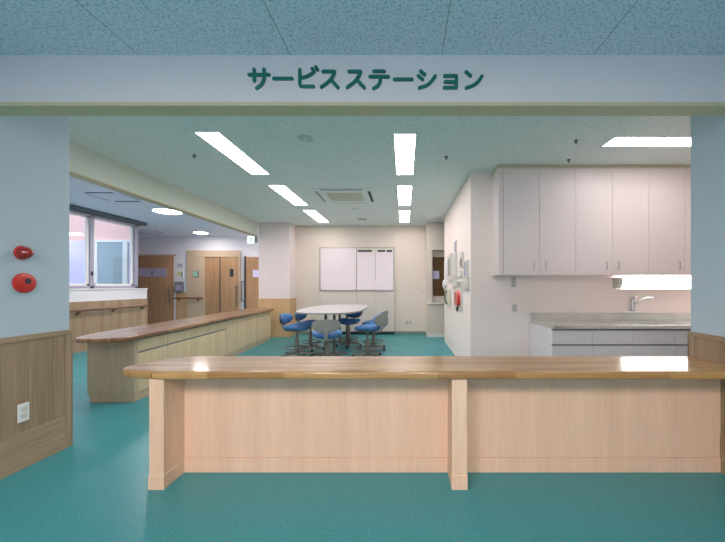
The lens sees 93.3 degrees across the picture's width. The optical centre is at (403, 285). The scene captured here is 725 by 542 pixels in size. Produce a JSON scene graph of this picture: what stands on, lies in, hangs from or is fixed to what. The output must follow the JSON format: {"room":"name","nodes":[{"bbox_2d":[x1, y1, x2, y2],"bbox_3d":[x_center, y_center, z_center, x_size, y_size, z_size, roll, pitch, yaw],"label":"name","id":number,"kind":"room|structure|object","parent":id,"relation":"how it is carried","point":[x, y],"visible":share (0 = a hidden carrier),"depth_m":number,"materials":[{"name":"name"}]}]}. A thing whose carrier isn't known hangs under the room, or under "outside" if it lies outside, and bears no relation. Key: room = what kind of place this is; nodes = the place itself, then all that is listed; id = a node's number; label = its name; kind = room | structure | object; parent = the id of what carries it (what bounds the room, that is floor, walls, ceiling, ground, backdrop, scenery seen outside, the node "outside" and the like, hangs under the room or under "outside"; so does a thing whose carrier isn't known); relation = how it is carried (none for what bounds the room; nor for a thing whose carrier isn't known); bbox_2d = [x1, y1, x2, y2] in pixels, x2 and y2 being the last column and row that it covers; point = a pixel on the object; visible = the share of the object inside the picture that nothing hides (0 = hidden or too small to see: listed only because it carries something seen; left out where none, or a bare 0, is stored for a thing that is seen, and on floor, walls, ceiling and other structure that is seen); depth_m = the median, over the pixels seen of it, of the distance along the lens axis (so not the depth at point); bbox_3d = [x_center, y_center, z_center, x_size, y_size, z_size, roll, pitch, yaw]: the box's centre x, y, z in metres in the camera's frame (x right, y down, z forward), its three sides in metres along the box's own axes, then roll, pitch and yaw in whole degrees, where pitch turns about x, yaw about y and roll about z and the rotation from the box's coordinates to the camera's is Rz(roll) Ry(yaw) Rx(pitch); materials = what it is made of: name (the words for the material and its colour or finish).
{"room":"hospital interior","nodes":[
{"label":"hospital interior","id":0,"kind":"room"},
{"bbox_2d":[0,116,68,440],"bbox_3d":[-2.625,-0.160,-0.325,0.250,2.720,5.750,0,0,0],"label":"wall","id":1,"kind":"structure","parent":0,"point":[34,150],"depth_m":2.31,"materials":[{"name":"white paint"}]},
{"bbox_2d":[17,402,28,422],"bbox_3d":[-2.494,0.829,2.230,0.011,0.118,0.066,0,0,0],"label":"wall outlet","id":2,"kind":"object","parent":1,"relation":"attached to","point":[22,409],"visible":1,"depth_m":2.22,"materials":[{"name":"white plastic"}]},
{"bbox_2d":[13,246,33,259],"bbox_3d":[-2.474,-0.217,2.232,0.071,0.094,0.094,0,0,0],"label":"lamp","id":3,"kind":"object","parent":1,"relation":"attached to","point":[20,252],"visible":1,"depth_m":2.21,"materials":[{"name":"red plastic"}]},
{"bbox_2d":[12,273,35,292],"bbox_3d":[-2.495,-0.020,2.243,0.030,0.132,0.132,0,0,0],"label":"fire alarm","id":4,"kind":"object","parent":1,"relation":"attached to","point":[22,282],"visible":1,"depth_m":2.23,"materials":[{"name":"red plastic"}]},
{"bbox_2d":[0,329,70,479],"bbox_3d":[-2.502,0.762,-0.325,0.016,0.875,5.750,0,0,0],"label":"rails","id":5,"kind":"object","parent":1,"relation":"attached to","point":[22,450],"visible":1,"depth_m":2.28,"materials":[{"name":"brown wood"}]},
{"bbox_2d":[65,329,72,448],"bbox_3d":[-2.623,0.762,2.534,0.255,0.875,0.057,0,0,0],"label":"trim","id":6,"kind":"structure","parent":1,"relation":"attached to","point":[68,338],"depth_m":2.54,"materials":[{"name":"brown wood"}]},
{"bbox_2d":[0,102,724,115],"bbox_3d":[-0.230,-1.062,2.042,4.560,0.023,0.121,0,0,0],"label":"trim","id":7,"kind":"structure","parent":1,"relation":"attached to","point":[6,108],"depth_m":2.01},
{"bbox_2d":[69,289,147,353],"bbox_3d":[-6.009,0.637,5.165,0.282,1.125,5.230,0,0,0],"label":"wall","id":8,"kind":"structure","parent":0,"point":[86,322],"depth_m":6.65,"materials":[{"name":"brown wood"}]},
{"bbox_2d":[69,210,137,288],"bbox_3d":[-6.050,-0.662,5.225,0.100,1.425,4.950,0,0,0],"label":"window","id":9,"kind":"structure","parent":8,"relation":"in","point":[90,219],"depth_m":6.64,"materials":[{"name":"white plastic"}]},
{"bbox_2d":[69,288,147,289],"bbox_3d":[-6.008,0.062,5.170,0.285,0.025,5.240,0,0,0],"label":"trim","id":10,"kind":"structure","parent":8,"relation":"on","point":[103,288],"depth_m":6.84,"materials":[{"name":"white plastic"}]},
{"bbox_2d":[69,304,149,314],"bbox_3d":[-5.829,0.472,5.230,0.086,0.101,5.060,0,0,0],"label":"handrail","id":11,"kind":"object","parent":8,"relation":"attached to","point":[141,306],"visible":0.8,"depth_m":6.65,"materials":[{"name":"brown wood"}]},
{"bbox_2d":[69,141,257,234],"bbox_3d":[-3.510,-1.355,5.285,0.120,0.330,5.470,0,0,0],"label":"beam","id":12,"kind":"structure","parent":0,"point":[84,161],"depth_m":4.54,"materials":[{"name":"paint"}]},
{"bbox_2d":[69,170,257,235],"bbox_3d":[-3.510,-1.183,5.275,0.130,0.015,5.450,0,0,0],"label":"trim","id":13,"kind":"structure","parent":12,"relation":"attached to","point":[71,173],"depth_m":4.57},
{"bbox_2d":[69,176,258,236],"bbox_3d":[-5.875,-1.550,6.250,6.650,0.200,7.700,0,0,0],"label":"ceiling","id":14,"kind":"structure","parent":0,"point":[176,225],"depth_m":7.09,"materials":[{"name":"white paint"}]},
{"bbox_2d":[77,191,146,201],"bbox_3d":[-4.690,-1.439,5.500,0.620,0.022,0.620,0,0,0],"label":"air conditioner","id":15,"kind":"object","parent":14,"relation":"attached to","point":[112,196],"visible":0.88,"depth_m":5.42,"materials":[{"name":"plastic"}]},
{"bbox_2d":[94,194,132,199],"bbox_3d":[-4.690,-1.433,5.500,0.372,0.011,0.324,0,0,0],"label":"grille","id":16,"kind":"object","parent":15,"relation":"attached to","point":[107,196],"depth_m":5.46,"materials":[{"name":"white metal"}]},
{"bbox_2d":[138,230,168,233],"bbox_3d":[-6.800,-1.439,9.100,0.600,0.022,0.600,0,0,0],"label":"air conditioner","id":17,"kind":"object","parent":14,"relation":"attached to","point":[140,231],"visible":0.93,"depth_m":9.10,"materials":[{"name":"plastic"}]},
{"bbox_2d":[139,231,159,233],"bbox_3d":[-6.800,-1.433,9.100,0.360,0.011,0.313,0,0,0],"label":"grille","id":18,"kind":"object","parent":17,"relation":"attached to","point":[149,232],"depth_m":9.09,"materials":[{"name":"white metal"}]},
{"bbox_2d":[152,208,182,213],"bbox_3d":[-4.570,-1.437,6.570,0.492,0.026,0.492,0,0,0],"label":"recessed light","id":19,"kind":"object","parent":14,"relation":"in","point":[159,210],"visible":0.75,"depth_m":6.51,"materials":[{"name":"white plastic"}]},
{"bbox_2d":[193,231,207,233],"bbox_3d":[-5.503,-1.437,9.200,0.356,0.026,0.356,0,0,0],"label":"recessed light","id":20,"kind":"object","parent":14,"relation":"in","point":[196,232],"visible":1,"depth_m":9.11,"materials":[{"name":"white plastic"}]},
{"bbox_2d":[247,236,257,243],"bbox_3d":[-3.645,-1.231,8.171,0.227,0.438,0.057,0,0,0],"label":"exit sign","id":21,"kind":"object","parent":14,"relation":"hanging from","point":[250,239],"visible":0.9,"depth_m":8.15,"materials":[{"name":"white plastic"}]},
{"bbox_2d":[138,237,258,319],"bbox_3d":[-5.900,-0.175,10.068,6.600,2.750,0.165,0,0,0],"label":"wall","id":22,"kind":"structure","parent":0,"point":[179,246],"depth_m":10.00,"materials":[{"name":"paint"}]},
{"bbox_2d":[138,254,175,323],"bbox_3d":[-7.400,0.130,9.957,1.400,2.120,0.085,0,0,0],"label":"door","id":23,"kind":"structure","parent":22,"relation":"in","point":[155,271],"depth_m":9.96,"materials":[{"name":"brown wood"}]},
{"bbox_2d":[174,282,183,291],"bbox_3d":[-6.575,0.025,9.947,0.230,0.310,0.105,0,0,0],"label":"box","id":24,"kind":"object","parent":22,"relation":"attached to","point":[178,286],"visible":1,"depth_m":9.90,"materials":[{"name":"grey plastic"}]},
{"bbox_2d":[176,270,183,277],"bbox_3d":[-6.580,-0.350,9.988,0.200,0.220,0.024,0,0,0],"label":"wall sign","id":25,"kind":"object","parent":22,"relation":"attached to","point":[179,273],"visible":1,"depth_m":9.98,"materials":[{"name":"paper"}]},
{"bbox_2d":[177,263,183,267],"bbox_3d":[-6.575,-0.605,9.988,0.190,0.130,0.024,0,0,0],"label":"wall sign","id":26,"kind":"object","parent":22,"relation":"attached to","point":[179,265],"visible":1,"depth_m":9.98,"materials":[{"name":"white plastic"}]},
{"bbox_2d":[172,297,202,300],"bbox_3d":[-6.310,0.382,9.929,0.900,0.102,0.120,0,0,0],"label":"handrail","id":27,"kind":"object","parent":22,"relation":"attached to","point":[178,298],"visible":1,"depth_m":9.89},
{"bbox_2d":[187,250,240,317],"bbox_3d":[-5.575,0.080,9.943,1.550,2.240,0.113,0,0,0],"label":"door","id":28,"kind":"structure","parent":22,"relation":"in","point":[218,282],"depth_m":9.95,"materials":[{"name":"brown wood"}]},
{"bbox_2d":[244,256,258,308],"bbox_3d":[-4.140,0.165,9.975,1.080,2.070,0.050,0,0,0],"label":"door","id":29,"kind":"structure","parent":22,"relation":"in","point":[251,264],"depth_m":9.96,"materials":[{"name":"brown wood"}]},
{"bbox_2d":[259,222,295,298],"bbox_3d":[-3.055,-0.155,8.225,0.730,2.710,0.450,0,0,0],"label":"wall column","id":30,"kind":"structure","parent":0,"point":[277,240],"depth_m":8.00,"materials":[{"name":"white paint"}]},
{"bbox_2d":[258,299,295,332],"bbox_3d":[-3.055,0.705,8.219,0.754,0.810,0.462,0,0,0],"label":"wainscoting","id":31,"kind":"structure","parent":30,"relation":"attached to","point":[280,306],"depth_m":7.99,"materials":[{"name":"brown wood"}]},
{"bbox_2d":[258,298,295,336],"bbox_3d":[-3.055,0.748,8.217,0.762,0.905,0.466,0,0,0],"label":"trim","id":32,"kind":"structure","parent":31,"relation":"attached to","point":[292,333],"depth_m":7.98,"materials":[{"name":"brown wood"}]},
{"bbox_2d":[296,226,425,330],"bbox_3d":[-0.300,-0.175,8.525,4.800,2.750,0.150,0,0,0],"label":"wall","id":33,"kind":"structure","parent":0,"point":[408,242],"depth_m":8.45,"materials":[{"name":"beige paint"}]},
{"bbox_2d":[298,331,312,333],"bbox_3d":[-2.375,1.163,8.444,0.590,0.075,0.012,0,0,0],"label":"baseboard","id":34,"kind":"structure","parent":33,"relation":"attached to","point":[301,332],"depth_m":8.44,"materials":[{"name":"grey"}]},
{"bbox_2d":[319,247,393,290],"bbox_3d":[-1.167,-0.422,8.402,1.849,1.076,0.095,0,0,0],"label":"whiteboard","id":35,"kind":"object","parent":33,"relation":"attached to","point":[340,268],"visible":1,"depth_m":8.42,"materials":[{"name":"ceramic"}]},
{"bbox_2d":[321,290,391,290],"bbox_3d":[-1.167,0.109,8.380,1.749,0.014,0.050,0,0,0],"label":"tray","id":36,"kind":"object","parent":35,"relation":"on","point":[321,290],"depth_m":8.35,"materials":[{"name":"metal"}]},
{"bbox_2d":[405,320,411,324],"bbox_3d":[0.115,0.905,8.444,0.170,0.120,0.011,0,0,0],"label":"wall outlet","id":37,"kind":"object","parent":33,"relation":"attached to","point":[407,322],"visible":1,"depth_m":8.44,"materials":[{"name":"white plastic"}]},
{"bbox_2d":[395,331,425,333],"bbox_3d":[0.150,1.163,8.444,0.780,0.075,0.012,0,0,0],"label":"baseboard","id":38,"kind":"structure","parent":33,"relation":"attached to","point":[396,332],"depth_m":8.44,"materials":[{"name":"grey"}]},
{"bbox_2d":[0,334,724,541],"bbox_3d":[-2.550,1.250,3.500,13.300,0.100,13.400,0,0,0],"label":"floor","id":39,"kind":"structure","parent":0,"point":[94,489],"depth_m":1.92,"materials":[{"name":"teal plastic"}]},
{"bbox_2d":[75,307,273,402],"bbox_3d":[-3.121,0.850,5.606,0.595,0.700,4.760,0,0,-3],"label":"counter","id":40,"kind":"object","parent":39,"relation":"on","point":[230,333],"depth_m":3.91,"materials":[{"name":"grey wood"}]},
{"bbox_2d":[75,307,273,342],"bbox_3d":[-3.121,0.523,5.606,0.595,0.046,4.760,0,0,-3],"label":"countertop","id":41,"kind":"structure","parent":40,"relation":"on","point":[137,332],"depth_m":4.10,"materials":[{"name":"brown wood"}]},
{"bbox_2d":[279,313,312,355],"bbox_3d":[-1.828,0.833,5.805,0.549,0.735,0.498,0,0,11],"label":"stool","id":42,"kind":"object","parent":39,"relation":"on","point":[284,318],"visible":0.9,"depth_m":5.75,"materials":[{"name":"blue fabric"}]},
{"bbox_2d":[294,311,323,351],"bbox_3d":[-1.768,0.833,6.426,0.549,0.735,0.498,0,0,14],"label":"stool","id":43,"kind":"object","parent":39,"relation":"on","point":[298,317],"visible":0.66,"depth_m":6.38,"materials":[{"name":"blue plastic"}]},
{"bbox_2d":[311,320,341,355],"bbox_3d":[-1.139,0.833,4.953,0.498,0.735,0.549,0,0,-8],"label":"stool","id":44,"kind":"object","parent":39,"relation":"on","point":[326,330],"visible":0.61,"depth_m":4.74,"materials":[{"name":"grey plastic"}]},
{"bbox_2d":[296,304,367,354],"bbox_3d":[-1.315,0.810,6.550,1.155,0.780,2.445,0,0,0],"label":"meeting table","id":45,"kind":"object","parent":39,"relation":"on","point":[337,309],"visible":0.86,"depth_m":5.93,"materials":[{"name":"white laminate"}]},
{"bbox_2d":[336,311,361,347],"bbox_3d":[-1.074,0.833,6.808,0.498,0.735,0.549,0,0,14],"label":"stool","id":46,"kind":"object","parent":39,"relation":"on","point":[346,321],"visible":0.81,"depth_m":6.76,"materials":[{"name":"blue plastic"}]},
{"bbox_2d":[319,291,394,334],"bbox_3d":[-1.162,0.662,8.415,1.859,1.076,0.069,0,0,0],"label":"base cabinet","id":47,"kind":"object","parent":39,"relation":"on","point":[377,302],"visible":0.67,"depth_m":8.38,"materials":[{"name":"laminate"}]},
{"bbox_2d":[351,314,383,355],"bbox_3d":[-0.608,0.833,5.694,0.549,0.735,0.498,0,0,17],"label":"stool","id":48,"kind":"object","parent":39,"relation":"on","point":[378,320],"visible":0.93,"depth_m":5.63,"materials":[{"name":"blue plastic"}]},
{"bbox_2d":[359,311,387,350],"bbox_3d":[-0.568,0.833,6.394,0.549,0.735,0.498,0,0,14],"label":"stool","id":49,"kind":"object","parent":39,"relation":"on","point":[373,343],"visible":0.56,"depth_m":6.34,"materials":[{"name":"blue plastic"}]},
{"bbox_2d":[123,356,724,489],"bbox_3d":[0.159,0.850,2.210,3.778,0.700,0.450,0,0,0],"label":"reception counter","id":50,"kind":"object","parent":39,"relation":"on","point":[457,416],"depth_m":2.19,"materials":[{"name":"brown wood"}]},
{"bbox_2d":[123,356,724,378],"bbox_3d":[0.159,0.524,2.210,3.778,0.049,0.450,0,0,0],"label":"countertop","id":51,"kind":"structure","parent":50,"relation":"on","point":[199,367],"depth_m":2.09,"materials":[{"name":"brown wood"}]},
{"bbox_2d":[529,322,591,355],"bbox_3d":[1.879,0.839,4.141,0.449,0.722,0.689,0,0,0],"label":"base cabinet","id":52,"kind":"object","parent":39,"relation":"on","point":[543,341],"visible":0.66,"depth_m":3.80,"materials":[{"name":"grey laminate"}]},
{"bbox_2d":[591,329,632,355],"bbox_3d":[2.330,0.839,4.141,0.448,0.722,0.689,0,0,0],"label":"base cabinet","id":53,"kind":"object","parent":39,"relation":"on","point":[605,342],"visible":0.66,"depth_m":3.80,"materials":[{"name":"grey laminate"}]},
{"bbox_2d":[631,329,674,355],"bbox_3d":[2.792,0.839,4.141,0.473,0.722,0.689,0,0,0],"label":"base cabinet","id":54,"kind":"object","parent":39,"relation":"on","point":[645,342],"visible":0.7,"depth_m":3.80,"materials":[{"name":"grey laminate"}]},
{"bbox_2d":[530,313,690,328],"bbox_3d":[2.806,0.477,4.127,2.298,0.251,0.722,0,0,0],"label":"countertop","id":55,"kind":"structure","parent":54,"relation":"on","point":[550,320],"depth_m":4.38,"materials":[{"name":"silver metal"}]},
{"bbox_2d":[623,296,653,312],"bbox_3d":[3.033,0.243,4.423,0.331,0.218,0.141,0,0,26],"label":"faucet","id":56,"kind":"object","parent":55,"relation":"on","point":[632,300],"visible":1,"depth_m":4.42,"materials":[{"name":"silver metal"}]},
{"bbox_2d":[674,329,690,355],"bbox_3d":[3.265,0.839,4.141,0.468,0.722,0.689,0,0,0],"label":"base cabinet","id":57,"kind":"object","parent":39,"relation":"on","point":[680,334],"visible":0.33,"depth_m":3.80,"materials":[{"name":"grey laminate"}]},
{"bbox_2d":[0,0,724,54],"bbox_3d":[-0.225,-1.449,-0.603,5.050,0.200,5.195,0,0,0],"label":"ceiling","id":58,"kind":"structure","parent":0,"point":[27,27],"depth_m":1.77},
{"bbox_2d":[0,55,724,101],"bbox_3d":[-0.230,-1.312,2.041,4.560,0.476,0.112,0,0,0],"label":"lintel","id":59,"kind":"object","parent":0,"point":[23,78],"visible":0.5,"depth_m":1.99,"materials":[{"name":"paint"}]},
{"bbox_2d":[247,65,483,90],"bbox_3d":[-0.224,-1.212,1.980,1.375,0.143,0.011,0,0,0],"label":"sign lettering","id":60,"kind":"object","parent":59,"relation":"attached to","point":[358,72],"visible":1,"depth_m":1.98},
{"bbox_2d":[69,116,690,225],"bbox_3d":[0.265,-1.575,5.317,7.670,0.150,6.565,0,0,0],"label":"ceiling","id":61,"kind":"structure","parent":0,"point":[344,151],"depth_m":3.82,"materials":[{"name":"paint"}]},
{"bbox_2d":[193,131,269,174],"bbox_3d":[-1.920,-1.497,3.930,0.249,0.006,1.264,0,0,0],"label":"recessed light","id":62,"kind":"object","parent":61,"relation":"in","point":[216,139],"visible":1,"depth_m":3.78,"materials":[{"name":"white plastic"}]},
{"bbox_2d":[268,185,307,205],"bbox_3d":[-1.900,-1.497,5.680,0.249,0.006,1.264,0,0,0],"label":"recessed light","id":63,"kind":"object","parent":61,"relation":"in","point":[282,190],"visible":1,"depth_m":5.56,"materials":[{"name":"white plastic"}]},
{"bbox_2d":[297,135,313,141],"bbox_3d":[-1.000,-1.488,3.450,0.160,0.025,0.160,0,0,0],"label":"smoke detector","id":64,"kind":"object","parent":61,"relation":"attached to","point":[305,138],"visible":1,"depth_m":3.43,"materials":[{"name":"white plastic"}]},
{"bbox_2d":[303,210,328,221],"bbox_3d":[-1.880,-1.497,7.350,0.249,0.006,1.264,0,0,0],"label":"recessed light","id":65,"kind":"object","parent":61,"relation":"in","point":[314,214],"visible":1,"depth_m":7.21,"materials":[{"name":"white plastic"}]},
{"bbox_2d":[309,188,376,203],"bbox_3d":[-0.970,-1.489,5.680,0.960,0.022,0.960,0,0,0],"label":"air conditioner","id":66,"kind":"object","parent":61,"relation":"attached to","point":[326,195],"visible":1,"depth_m":5.58,"materials":[{"name":"grey plastic"}]},
{"bbox_2d":[326,193,364,200],"bbox_3d":[-0.970,-1.484,5.680,0.576,0.011,0.501,0,0,0],"label":"grille","id":67,"kind":"object","parent":66,"relation":"attached to","point":[331,196],"depth_m":5.65,"materials":[{"name":"white plastic"}]},
{"bbox_2d":[399,211,409,221],"bbox_3d":[0.010,-1.497,7.370,0.234,0.006,1.224,0,0,0],"label":"recessed light","id":68,"kind":"object","parent":61,"relation":"in","point":[404,216],"visible":1,"depth_m":7.32,"materials":[{"name":"white plastic"}]},
{"bbox_2d":[393,133,416,174],"bbox_3d":[0.010,-1.497,3.955,0.234,0.006,1.234,0,0,0],"label":"recessed light","id":69,"kind":"object","parent":61,"relation":"in","point":[404,143],"visible":1,"depth_m":3.81,"materials":[{"name":"white plastic"}]},
{"bbox_2d":[397,185,412,204],"bbox_3d":[0.010,-1.497,5.680,0.234,0.006,1.224,0,0,0],"label":"recessed light","id":70,"kind":"object","parent":61,"relation":"in","point":[404,192],"visible":1,"depth_m":5.56,"materials":[{"name":"white plastic"}]},
{"bbox_2d":[601,136,690,146],"bbox_3d":[2.748,-1.497,3.530,1.269,0.006,0.244,0,0,0],"label":"recessed light","id":71,"kind":"object","parent":61,"relation":"in","point":[617,141],"visible":0.77,"depth_m":3.52,"materials":[{"name":"white plastic"}]},
{"bbox_2d":[426,222,443,335],"bbox_3d":[1.270,-0.160,8.225,1.460,2.720,0.450,0,0,0],"label":"wall","id":72,"kind":"structure","parent":0,"point":[434,231],"depth_m":8.00,"materials":[{"name":"beige paint"}]},
{"bbox_2d":[427,334,443,336],"bbox_3d":[1.220,1.163,7.994,1.360,0.075,0.012,0,0,0],"label":"baseboard","id":73,"kind":"structure","parent":72,"relation":"attached to","point":[428,335],"depth_m":7.99,"materials":[{"name":"white plastic"}]},
{"bbox_2d":[433,257,443,295],"bbox_3d":[0.970,-0.228,8.123,0.560,0.925,0.015,0,0,0],"label":"window","id":74,"kind":"structure","parent":72,"relation":"in","point":[438,262],"depth_m":8.12,"materials":[{"name":"brown wood"}]},
{"bbox_2d":[432,271,438,278],"bbox_3d":[0.756,-0.265,8.110,0.168,0.190,0.008,0,0,0],"label":"paper note","id":75,"kind":"object","parent":74,"relation":"attached to","point":[435,274],"visible":1,"depth_m":8.11,"materials":[{"name":"white paper"}]},
{"bbox_2d":[444,176,468,355],"bbox_3d":[0.940,-0.175,6.015,0.120,2.750,2.810,0,0,0],"label":"wall partition","id":76,"kind":"structure","parent":0,"point":[456,220],"depth_m":5.49,"materials":[{"name":"white paint"}]},
{"bbox_2d":[444,259,447,285],"bbox_3d":[0.869,-0.270,7.073,0.022,0.541,0.484,0,0,0],"label":"display panel","id":77,"kind":"object","parent":76,"relation":"attached to","point":[445,261],"visible":0.77,"depth_m":7.03,"materials":[{"name":"white plastic"}]},
{"bbox_2d":[444,289,450,305],"bbox_3d":[0.831,0.215,6.649,0.097,0.313,0.619,0,0,0],"label":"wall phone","id":78,"kind":"object","parent":76,"relation":"attached to","point":[447,294],"visible":1,"depth_m":6.60,"materials":[{"name":"white plastic"}]},
{"bbox_2d":[447,253,452,280],"bbox_3d":[0.863,-0.344,6.405,0.034,0.499,0.547,0,0,0],"label":"wall control panel","id":79,"kind":"object","parent":76,"relation":"attached to","point":[449,257],"visible":0.93,"depth_m":6.32,"materials":[{"name":"white plastic"}]},
{"bbox_2d":[452,253,456,286],"bbox_3d":[0.863,-0.266,5.830,0.034,0.566,0.454,0,0,0],"label":"intercom","id":80,"kind":"object","parent":76,"relation":"attached to","point":[454,256],"visible":0.94,"depth_m":5.72,"materials":[{"name":"white plastic"}]},
{"bbox_2d":[454,240,456,252],"bbox_3d":[0.872,-0.665,5.779,0.016,0.201,0.268,0,0,0],"label":"strip","id":81,"kind":"object","parent":76,"relation":"attached to","point":[455,242],"visible":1,"depth_m":5.70,"materials":[{"name":"white plastic"}]},
{"bbox_2d":[454,288,462,312],"bbox_3d":[0.850,0.223,5.472,0.060,0.365,0.836,0,0,0],"label":"case","id":82,"kind":"object","parent":76,"relation":"attached to","point":[458,293],"visible":0.93,"depth_m":5.27,"materials":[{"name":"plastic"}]},
{"bbox_2d":[457,281,461,286],"bbox_3d":[0.868,-0.032,5.251,0.024,0.080,0.378,0,0,0],"label":"wall thermostat","id":83,"kind":"object","parent":76,"relation":"attached to","point":[459,283],"visible":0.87,"depth_m":5.24,"materials":[{"name":"white plastic"}]},
{"bbox_2d":[457,270,462,277],"bbox_3d":[0.867,-0.181,5.195,0.026,0.101,0.464,0,0,0],"label":"wall thermostat","id":84,"kind":"object","parent":76,"relation":"attached to","point":[459,273],"visible":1,"depth_m":5.23,"materials":[{"name":"white plastic"}]},
{"bbox_2d":[460,252,463,267],"bbox_3d":[0.866,-0.391,5.117,0.029,0.226,0.227,0,0,0],"label":"remote holder","id":85,"kind":"object","parent":76,"relation":"attached to","point":[461,253],"visible":1,"depth_m":5.04,"materials":[{"name":"white plastic"}]},
{"bbox_2d":[462,279,468,289],"bbox_3d":[0.864,-0.025,4.772,0.032,0.147,0.395,0,0,0],"label":"controller","id":86,"kind":"object","parent":76,"relation":"attached to","point":[465,282],"visible":1,"depth_m":4.69,"materials":[{"name":"white plastic"}]},
{"bbox_2d":[464,260,468,277],"bbox_3d":[0.863,-0.236,4.730,0.034,0.236,0.254,0,0,0],"label":"controller","id":87,"kind":"object","parent":76,"relation":"attached to","point":[466,263],"visible":1,"depth_m":4.62,"materials":[{"name":"white plastic"}]},
{"bbox_2d":[469,172,690,355],"bbox_3d":[2.440,-0.175,4.550,3.120,2.750,0.120,0,0,0],"label":"wall","id":88,"kind":"structure","parent":0,"point":[494,329],"depth_m":4.49,"materials":[{"name":"white paint"}]},
{"bbox_2d":[511,277,515,286],"bbox_3d":[1.446,-0.053,4.484,0.070,0.135,0.012,0,0,0],"label":"wall outlet","id":89,"kind":"object","parent":88,"relation":"attached to","point":[513,279],"visible":1,"depth_m":4.48,"materials":[{"name":"white plastic"}]},
{"bbox_2d":[512,304,516,311],"bbox_3d":[1.459,0.290,4.484,0.070,0.110,0.012,0,0,0],"label":"wall outlet","id":90,"kind":"object","parent":88,"relation":"attached to","point":[514,306],"visible":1,"depth_m":4.48,"materials":[{"name":"white plastic"}]},
{"bbox_2d":[492,165,575,275],"bbox_3d":[1.644,-0.817,4.331,0.958,1.364,0.315,0,0,0],"label":"upper cabinet","id":91,"kind":"object","parent":88,"relation":"attached to","point":[534,206],"visible":1,"depth_m":4.20,"materials":[{"name":"white laminate"}]},
{"bbox_2d":[569,165,648,275],"bbox_3d":[2.571,-0.817,4.331,0.896,1.364,0.315,0,0,0],"label":"upper cabinet","id":92,"kind":"object","parent":88,"relation":"attached to","point":[612,200],"visible":0.95,"depth_m":4.20,"materials":[{"name":"white laminate"}]},
{"bbox_2d":[613,277,690,289],"bbox_3d":[3.328,-0.032,4.419,1.145,0.156,0.138,0,0,0],"label":"wall lamp","id":93,"kind":"object","parent":88,"relation":"attached to","point":[619,283],"visible":0.78,"depth_m":4.36,"materials":[{"name":"white plastic"}]},
{"bbox_2d":[639,165,690,275],"bbox_3d":[3.467,-0.817,4.331,0.896,1.364,0.315,0,0,0],"label":"upper cabinet","id":94,"kind":"object","parent":88,"relation":"attached to","point":[669,186],"visible":0.6,"depth_m":4.20,"materials":[{"name":"white laminate"}]},
{"bbox_2d":[691,116,724,436],"bbox_3d":[2.170,-0.160,-0.385,0.260,2.720,5.630,0,0,0],"label":"wall","id":95,"kind":"structure","parent":0,"point":[707,132],"depth_m":2.29,"materials":[{"name":"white paint"}]},
{"bbox_2d":[687,331,694,356],"bbox_3d":[2.167,0.762,2.413,0.265,0.875,0.057,0,0,0],"label":"trim","id":96,"kind":"structure","parent":95,"relation":"attached to","point":[690,340],"depth_m":2.42,"materials":[{"name":"brown wood"}]},
{"bbox_2d":[689,332,724,474],"bbox_3d":[2.042,0.762,-0.385,0.016,0.875,5.630,0,0,0],"label":"rails","id":97,"kind":"object","parent":95,"relation":"attached to","point":[691,334],"visible":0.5,"depth_m":2.19,"materials":[{"name":"brown wood"}]},
{"label":"outside","id":98,"kind":"structure","parent":0,"visible":0},
{"bbox_2d":[69,214,129,283],"bbox_3d":[-7.700,-0.450,7.845,3.000,3.300,0.110,0,0,0],"label":"wall","id":99,"kind":"structure","parent":98,"point":[103,230],"depth_m":7.79,"materials":[{"name":"pink paint"}]},
{"bbox_2d":[69,204,146,225],"bbox_3d":[-6.015,-1.413,5.165,0.270,0.075,5.230,0,0,0],"label":"trim","id":100,"kind":"structure","parent":99,"relation":"attached to","point":[73,207],"depth_m":6.72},
{"bbox_2d":[95,240,129,283],"bbox_3d":[-6.620,-0.500,7.770,0.840,1.100,0.040,0,0,0],"label":"window","id":101,"kind":"structure","parent":99,"relation":"in","point":[111,256],"depth_m":7.78,"materials":[{"name":"teal glass"}]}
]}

